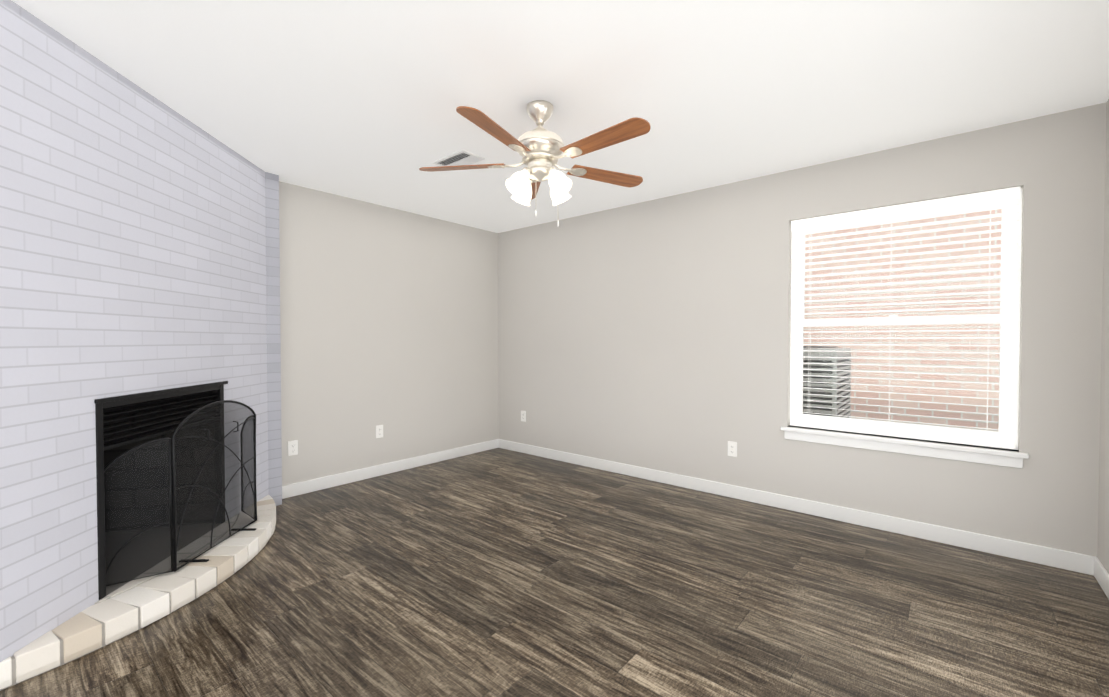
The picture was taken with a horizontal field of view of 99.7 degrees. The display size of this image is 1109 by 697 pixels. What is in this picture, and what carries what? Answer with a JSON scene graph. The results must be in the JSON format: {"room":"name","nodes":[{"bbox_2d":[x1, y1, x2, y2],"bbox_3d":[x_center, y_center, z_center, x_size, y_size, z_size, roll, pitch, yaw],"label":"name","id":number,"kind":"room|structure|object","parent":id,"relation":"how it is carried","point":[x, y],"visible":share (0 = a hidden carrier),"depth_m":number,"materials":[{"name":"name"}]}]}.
{"room":"living room","nodes":[
{"label":"living room","id":0,"kind":"room"},
{"bbox_2d":[0,0,281,661],"bbox_3d":[-2.364,-0.035,2.216,0.877,2.440,2.636,0,1,-5],"label":"wall","id":1,"kind":"structure","parent":0,"point":[139,269],"depth_m":2.02,"materials":[{"name":"brick"}]},
{"bbox_2d":[279,181,497,485],"bbox_3d":[-2.581,-0.051,3.140,0.140,2.440,6.130,1,1,40],"label":"wall","id":2,"kind":"structure","parent":0,"point":[389,319],"depth_m":4.22,"materials":[{"name":"paint"}]},
{"bbox_2d":[288,440,297,455],"bbox_3d":[-2.051,0.780,3.669,0.008,0.116,0.072,1,1,40],"label":"electrical outlet","id":3,"kind":"object","parent":2,"relation":"attached to","point":[293,447],"visible":1,"depth_m":3.67,"materials":[{"name":"white plastic"}]},
{"bbox_2d":[376,425,382,437],"bbox_3d":[-1.580,0.750,4.227,0.008,0.116,0.072,1,1,40],"label":"electrical outlet","id":4,"kind":"object","parent":2,"relation":"attached to","point":[379,431],"visible":1,"depth_m":4.22,"materials":[{"name":"white plastic"}]},
{"bbox_2d":[282,439,497,498],"bbox_3d":[-1.387,1.097,4.457,0.014,0.100,2.301,1,1,40],"label":"baseboard","id":5,"kind":"structure","parent":2,"relation":"attached to","point":[305,487],"depth_m":4.22,"materials":[{"name":"paint"}]},
{"bbox_2d":[0,448,1108,696],"bbox_3d":[-0.796,1.245,1.658,4.810,0.100,6.130,1,1,40],"label":"floor","id":6,"kind":"structure","parent":0,"point":[498,572],"depth_m":2.13,"materials":[{"name":"brown wood"}]},
{"bbox_2d":[0,495,275,690],"bbox_3d":[-1.845,1.129,2.534,0.335,0.101,1.791,0,1,-5],"label":"hearth slab","id":7,"kind":"object","parent":6,"relation":"on","point":[128,608],"visible":0.88,"depth_m":2.02,"materials":[{"name":"brick"}]},
{"bbox_2d":[104,400,256,585],"bbox_3d":[-1.919,0.683,2.581,0.328,0.792,0.946,0,1,-5],"label":"fire screen","id":8,"kind":"object","parent":7,"relation":"on","point":[185,494],"visible":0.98,"depth_m":2.30,"materials":[{"name":"black metal"}]},
{"bbox_2d":[11,0,1108,232],"bbox_3d":[-0.796,-1.305,1.613,4.810,0.120,6.130,1,1,40],"label":"ceiling","id":9,"kind":"structure","parent":0,"point":[361,100],"depth_m":2.17,"materials":[{"name":"paint"}]},
{"bbox_2d":[432,150,484,170],"bbox_3d":[-0.651,-1.266,3.159,0.330,0.011,0.190,1,1,40],"label":"ceiling vent","id":10,"kind":"object","parent":9,"relation":"in","point":[461,157],"visible":0.73,"depth_m":3.13,"materials":[{"name":"metal"}]},
{"bbox_2d":[419,100,650,226],"bbox_3d":[-0.050,-0.951,2.406,1.226,0.614,1.257,1,1,40],"label":"ceiling fan","id":11,"kind":"object","parent":9,"relation":"hanging from","point":[539,149],"visible":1,"depth_m":2.36,"materials":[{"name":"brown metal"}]},
{"bbox_2d":[498,102,1106,556],"bbox_3d":[1.135,-0.065,3.925,4.530,2.440,0.140,1,1,40],"label":"wall","id":12,"kind":"structure","parent":0,"point":[652,334],"depth_m":3.45,"materials":[{"name":"paint"}]},
{"bbox_2d":[521,411,525,421],"bbox_3d":[-0.339,0.736,5.084,0.072,0.116,0.008,1,1,40],"label":"electrical outlet","id":13,"kind":"object","parent":12,"relation":"attached to","point":[523,416],"visible":1,"depth_m":5.08,"materials":[{"name":"white plastic"}]},
{"bbox_2d":[728,441,736,456],"bbox_3d":[1.381,0.781,3.635,0.072,0.116,0.008,1,1,40],"label":"electrical outlet","id":14,"kind":"object","parent":12,"relation":"attached to","point":[732,448],"visible":1,"depth_m":3.63,"materials":[{"name":"white plastic"}]},
{"bbox_2d":[498,439,1097,575],"bbox_3d":[1.085,1.106,3.886,4.530,0.100,0.014,1,1,40],"label":"baseboard","id":15,"kind":"structure","parent":12,"relation":"attached to","point":[1060,559],"depth_m":3.13,"materials":[{"name":"paint"}]},
{"bbox_2d":[781,425,1028,467],"bbox_3d":[2.151,0.615,3.012,1.265,0.088,0.117,1,1,40],"label":"window sill","id":16,"kind":"structure","parent":12,"relation":"attached to","point":[973,453],"depth_m":2.91,"materials":[{"name":"paint"}]},
{"bbox_2d":[790,188,1021,449],"bbox_3d":[2.206,-0.172,3.065,1.211,1.501,0.060,1,1,40],"label":"window","id":17,"kind":"structure","parent":12,"relation":"in","point":[1004,417],"depth_m":2.90,"materials":[{"name":"white plastic"}]},
{"bbox_2d":[790,186,1020,449],"bbox_3d":[2.160,-0.173,3.010,1.171,1.473,0.069,1,1,40],"label":"window blinds","id":18,"kind":"object","parent":17,"relation":"attached to","point":[993,196],"visible":1,"depth_m":2.93,"materials":[{"name":"white plastic"}]},
{"bbox_2d":[1097,99,1108,573],"bbox_3d":[0.989,0.001,0.131,0.140,2.440,6.130,1,1,40],"label":"wall","id":19,"kind":"structure","parent":0,"point":[1103,533],"depth_m":2.36,"materials":[{"name":"paint"}]},
{"bbox_2d":[1094,557,1108,598],"bbox_3d":[0.926,1.170,0.195,0.014,0.100,5.836,1,1,40],"label":"baseboard","id":20,"kind":"structure","parent":19,"relation":"attached to","point":[1101,575],"depth_m":2.31,"materials":[{"name":"paint"}]},
{"label":"outside","id":21,"kind":"structure","parent":0,"visible":0},
{"bbox_3d":[3.034,1.206,5.060,16.000,0.100,4.010,1,1,40],"label":"ground","id":22,"kind":"structure","parent":21,"visible":0},
{"bbox_2d":[803,346,850,417],"bbox_3d":[2.253,0.574,4.340,0.860,1.188,0.860,1,1,40],"label":"air conditioning unit","id":23,"kind":"object","parent":22,"relation":"on","point":[842,404],"depth_m":3.92,"materials":[{"name":"grey metal"}]},
{"bbox_2d":[803,209,1001,430],"bbox_3d":[3.263,-1.358,5.287,16.000,5.020,0.300,1,1,40],"label":"brick wall","id":24,"kind":"structure","parent":22,"relation":"on","point":[937,411],"depth_m":4.76,"materials":[{"name":"brick"}]}
]}

